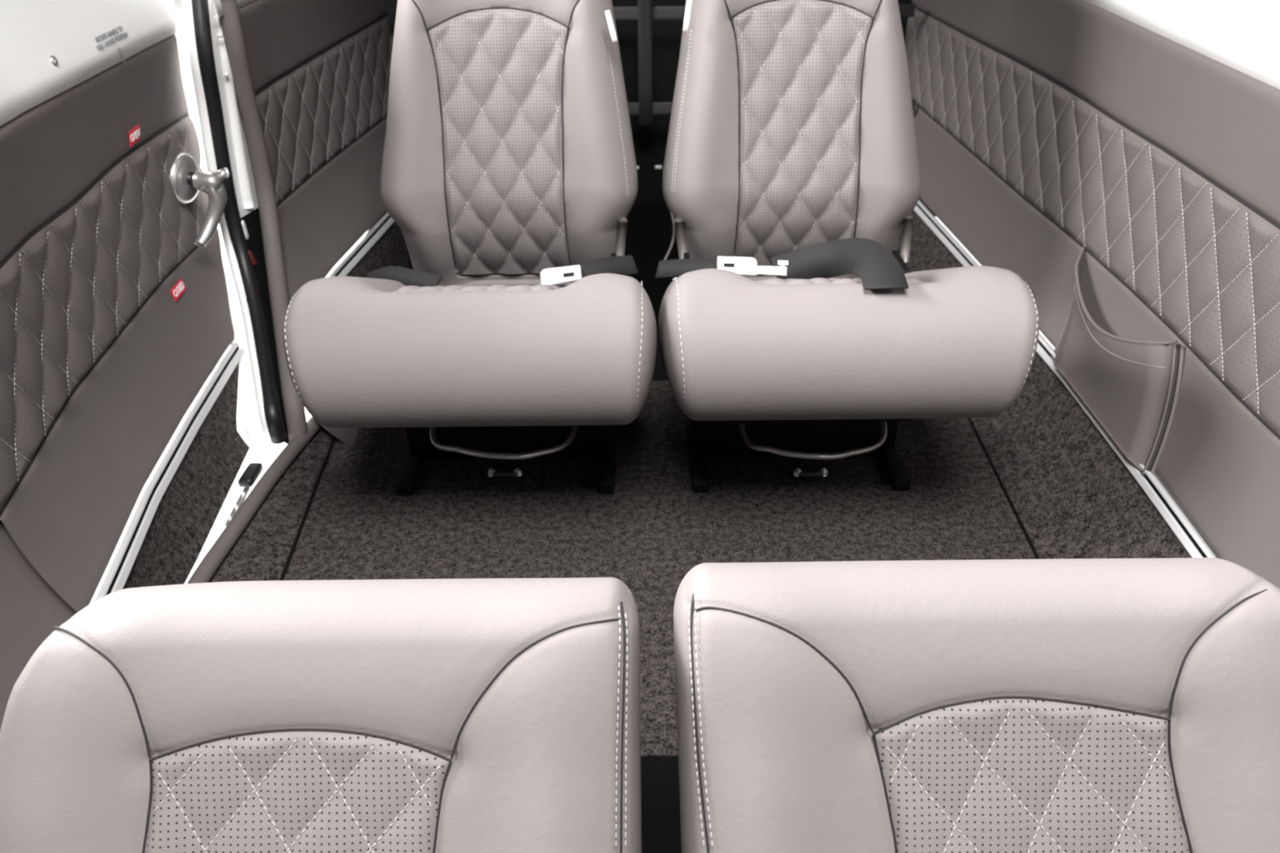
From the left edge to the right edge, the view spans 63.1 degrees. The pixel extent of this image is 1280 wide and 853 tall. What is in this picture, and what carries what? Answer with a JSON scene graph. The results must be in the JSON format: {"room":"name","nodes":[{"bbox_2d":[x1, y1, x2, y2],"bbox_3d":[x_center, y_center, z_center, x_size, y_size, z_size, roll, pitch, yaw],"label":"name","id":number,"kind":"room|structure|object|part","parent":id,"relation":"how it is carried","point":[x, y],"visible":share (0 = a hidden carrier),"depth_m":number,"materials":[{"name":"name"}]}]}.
{"room":"aircraft cabin","nodes":[
{"label":"aircraft cabin","id":0,"kind":"room"},
{"bbox_2d":[0,520,77,730],"bbox_3d":[-0.656,0.195,0.888,0.137,0.638,0.738,-3,31,-4],"label":"wall","id":1,"kind":"structure","parent":0,"point":[30,609],"depth_m":1.17,"materials":[{"name":"leather"}]},
{"bbox_2d":[213,0,410,448],"bbox_3d":[-0.583,-0.638,2.103,0.262,0.918,1.235,-1,31,0],"label":"wall","id":2,"kind":"structure","parent":0,"point":[320,69],"depth_m":2.16,"materials":[{"name":"leather"}]},
{"bbox_2d":[0,0,260,612],"bbox_3d":[-0.721,-0.324,1.414,0.179,0.988,0.920,-5,31,-7],"label":"door","id":3,"kind":"structure","parent":2,"relation":"in","point":[116,314],"depth_m":1.41,"materials":[{"name":"leather"}]},
{"bbox_3d":[-0.727,-0.376,1.355,0.059,0.160,0.867,-3,31,-4],"label":"panel","id":4,"kind":"part","parent":3,"relation":"part of","materials":[{"name":"leather"}]},
{"bbox_3d":[-0.732,-0.071,1.563,0.075,0.160,0.913,-3,31,-4],"label":"panel","id":5,"kind":"part","parent":3,"relation":"part of","materials":[{"name":"leather"}]},
{"bbox_3d":[-0.667,0.103,1.559,0.037,0.106,0.717,-2,31,-3],"label":"carpet kick panel","id":6,"kind":"part","parent":3,"relation":"part of","materials":[{"name":"grey carpet"}]},
{"bbox_3d":[-0.724,-0.366,1.748,0.045,0.121,0.076,18,35,27],"label":"lever","id":7,"kind":"part","parent":3,"relation":"part of","materials":[{"name":"silver metal"}]},
{"bbox_2d":[93,0,309,601],"bbox_3d":[-0.676,-0.209,1.529,0.286,0.718,0.962,-10,32,-15],"label":"door frame","id":8,"kind":"structure","parent":2,"relation":"attached to","point":[233,135],"depth_m":1.77,"materials":[{"name":"metal"}]},
{"bbox_3d":[-0.705,-0.557,1.801,0.048,0.393,0.157,-1,31,0],"label":"jamb panel","id":9,"kind":"part","parent":8,"relation":"part of","materials":[{"name":"white paint"}]},
{"bbox_3d":[-0.710,-0.352,1.869,0.010,0.034,0.010,-1,31,0],"label":"latch plate","id":10,"kind":"part","parent":8,"relation":"part of","materials":[{"name":"silver metal"}]},
{"bbox_3d":[-0.674,-0.187,1.866,0.050,0.310,0.419,-9,32,-14],"label":"jamb panel","id":11,"kind":"part","parent":8,"relation":"part of","materials":[{"name":"black paint"}]},
{"bbox_2d":[186,258,411,583],"bbox_3d":[-0.575,-0.118,2.037,0.138,0.054,1.880,-1,31,0],"label":"door sill","id":12,"kind":"structure","parent":2,"relation":"attached to","point":[259,539],"depth_m":1.60,"materials":[{"name":"carpet"}]},
{"bbox_3d":[-0.624,0.124,1.618,0.010,0.004,0.102,-1,31,-1],"label":"strike plate","id":13,"kind":"part","parent":12,"relation":"part of","materials":[{"name":"silver metal"}]},
{"bbox_3d":[-0.587,0.106,1.635,0.048,0.024,0.696,3,31,5],"label":"edge trim","id":14,"kind":"part","parent":12,"relation":"part of","materials":[{"name":"leather"}]},
{"bbox_3d":[-0.645,-0.852,2.147,0.043,0.158,0.946,2,31,5],"label":"panel","id":15,"kind":"part","parent":2,"relation":"part of","materials":[{"name":"leather"}]},
{"bbox_3d":[-0.636,-0.501,2.278,0.091,0.163,1.086,2,31,5],"label":"panel","id":16,"kind":"part","parent":2,"relation":"part of","materials":[{"name":"leather"}]},
{"bbox_2d":[328,212,394,276],"bbox_3d":[-0.588,-0.417,2.307,0.041,0.025,1.116,2,31,4],"label":"trim","id":17,"kind":"structure","parent":2,"relation":"attached to","point":[347,264],"depth_m":2.25,"materials":[{"name":"silver metal"}]},
{"bbox_3d":[-0.574,-0.387,2.383,0.082,0.118,1.012,0,31,1],"label":"carpet kick panel","id":18,"kind":"part","parent":2,"relation":"part of","materials":[{"name":"grey carpet"}]},
{"bbox_2d":[387,0,915,169],"bbox_3d":[0.028,-0.860,2.514,1.294,0.487,0.010,-1,31,0],"label":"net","id":19,"kind":"object","parent":2,"relation":"hanging from","point":[644,13],"visible":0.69,"depth_m":2.47,"materials":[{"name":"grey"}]},
{"bbox_2d":[283,202,1035,852],"bbox_3d":[0.027,0.231,1.481,1.450,0.022,3.500,-1,31,0],"label":"floor","id":20,"kind":"structure","parent":0,"point":[460,521],"depth_m":1.61,"materials":[{"name":"grey carpet"}]},
{"bbox_2d":[0,577,641,852],"bbox_3d":[-0.230,0.498,0.586,0.495,0.504,0.760,-1,31,0],"label":"seat","id":21,"kind":"object","parent":20,"relation":"on","point":[497,715],"visible":1,"depth_m":0.71,"materials":[{"name":"leather"}]},
{"bbox_2d":[282,0,657,495],"bbox_3d":[-0.217,-0.350,1.505,0.472,0.951,0.718,-1,31,0],"label":"seat","id":22,"kind":"object","parent":20,"relation":"on","point":[508,155],"visible":0.99,"depth_m":1.60,"materials":[{"name":"leather"}]},
{"bbox_2d":[365,266,442,286],"bbox_3d":[-0.364,-0.217,1.575,0.148,0.044,0.032,15,34,24],"label":"belt","id":23,"kind":"object","parent":22,"relation":"on","point":[407,277],"visible":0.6,"depth_m":1.56,"materials":[{"name":"black fabric"}]},
{"bbox_2d":[282,273,657,427],"bbox_3d":[-0.214,-0.112,1.485,0.472,0.303,0.439,-1,31,0],"label":"seat cushion","id":24,"kind":"object","parent":22,"relation":"on","point":[359,352],"depth_m":1.27,"materials":[{"name":"leather"}]},
{"bbox_3d":[-0.217,-0.090,1.706,0.362,0.299,0.321,-1,31,0],"label":"seat frame","id":25,"kind":"part","parent":22,"relation":"part of","materials":[{"name":"beige leather"}]},
{"bbox_3d":[-0.220,-0.572,1.671,0.430,0.740,0.205,-1,31,0],"label":"backrest","id":26,"kind":"part","parent":22,"relation":"part of","materials":[{"name":"leather"}]},
{"bbox_2d":[540,264,582,285],"bbox_3d":[-0.114,-0.216,1.503,0.060,0.032,0.022,-1,31,0],"label":"seat belt buckle","id":27,"kind":"object","parent":22,"relation":"on","point":[557,276],"visible":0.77,"depth_m":1.50,"materials":[{"name":"white metal"}]},
{"bbox_2d":[579,255,638,276],"bbox_3d":[-0.044,-0.238,1.570,0.099,0.036,0.028,-23,37,-32],"label":"belt","id":28,"kind":"object","parent":22,"relation":"on","point":[621,264],"visible":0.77,"depth_m":1.57,"materials":[{"name":"black fabric"}]},
{"bbox_2d":[657,0,1039,492],"bbox_3d":[0.262,-0.355,1.505,0.472,0.951,0.718,-1,31,0],"label":"seat","id":29,"kind":"object","parent":20,"relation":"on","point":[792,127],"visible":0.91,"depth_m":1.59,"materials":[{"name":"leather"}]},
{"bbox_2d":[655,258,716,278],"bbox_3d":[0.069,-0.238,1.568,0.115,0.052,0.023,23,38,33],"label":"belt","id":30,"kind":"object","parent":29,"relation":"attached to","point":[671,268],"visible":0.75,"depth_m":1.57,"materials":[{"name":"black fabric"}]},
{"bbox_2d":[716,256,787,276],"bbox_3d":[0.161,-0.230,1.496,0.103,0.028,0.023,-1,31,0],"label":"seat belt buckle","id":31,"kind":"object","parent":29,"relation":"on","point":[744,266],"visible":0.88,"depth_m":1.49,"materials":[{"name":"white metal"}]},
{"bbox_3d":[0.252,-0.577,1.671,0.432,0.740,0.205,-1,31,0],"label":"backrest","id":32,"kind":"part","parent":29,"relation":"part of","materials":[{"name":"leather"}]},
{"bbox_3d":[0.255,-0.095,1.706,0.362,0.299,0.321,-1,31,0],"label":"seat frame","id":33,"kind":"part","parent":29,"relation":"part of","materials":[{"name":"beige leather"}]},
{"bbox_2d":[771,237,908,289],"bbox_3d":[0.279,-0.195,1.418,0.090,0.123,0.315,-9,32,-13],"label":"belt","id":34,"kind":"object","parent":29,"relation":"on","point":[877,268],"visible":0.89,"depth_m":1.47,"materials":[{"name":"black fabric"}]},
{"bbox_2d":[657,265,1039,421],"bbox_3d":[0.265,-0.122,1.482,0.472,0.303,0.439,-1,31,0],"label":"seat cushion","id":35,"kind":"object","parent":29,"relation":"on","point":[959,342],"depth_m":1.27,"materials":[{"name":"leather"}]},
{"bbox_2d":[673,557,1279,852],"bbox_3d":[0.272,0.483,0.586,0.487,0.504,0.760,-1,31,0],"label":"seat","id":36,"kind":"object","parent":20,"relation":"on","point":[1073,705],"visible":1,"depth_m":0.71,"materials":[{"name":"leather"}]},
{"bbox_2d":[612,0,936,216],"bbox_3d":[-0.012,-1.180,2.546,1.800,1.400,0.020,-1,31,0],"label":"wall","id":37,"kind":"structure","parent":0,"point":[650,141],"depth_m":2.70,"materials":[{"name":"black paint"}]},
{"bbox_2d":[897,0,1279,588],"bbox_3d":[0.704,-0.371,1.590,0.285,0.889,2.405,-1,31,0],"label":"wall","id":38,"kind":"structure","parent":0,"point":[1119,158],"depth_m":1.56,"materials":[{"name":"leather"}]},
{"bbox_3d":[0.637,-0.041,1.788,0.143,0.118,2.400,-1,31,0],"label":"carpet kick panel","id":39,"kind":"part","parent":38,"relation":"part of","materials":[{"name":"grey carpet"}]},
{"bbox_2d":[913,200,1217,558],"bbox_3d":[0.686,-0.098,1.754,0.059,0.024,2.402,-1,31,-1],"label":"trim","id":40,"kind":"structure","parent":38,"relation":"attached to","point":[1189,538],"depth_m":1.49,"materials":[{"name":"silver metal"}]},
{"bbox_3d":[0.723,-0.492,1.518,0.098,0.170,2.401,-1,31,0],"label":"panel","id":41,"kind":"part","parent":38,"relation":"part of","materials":[{"name":"leather"}]},
{"bbox_3d":[0.725,-0.116,1.619,0.063,0.167,0.442,-1,31,0],"label":"pocket panel","id":42,"kind":"part","parent":38,"relation":"part of","materials":[{"name":"leather"}]},
{"label":"outside","id":43,"kind":"structure","parent":0,"visible":0},
{"bbox_2d":[89,0,1221,604],"bbox_3d":[-3.005,-0.477,3.778,22.000,0.020,17.000,-1,31,0],"label":"sill trim","id":44,"kind":"structure","parent":43,"point":[268,451],"depth_m":3.00,"materials":[{"name":"white metal"}]}
]}

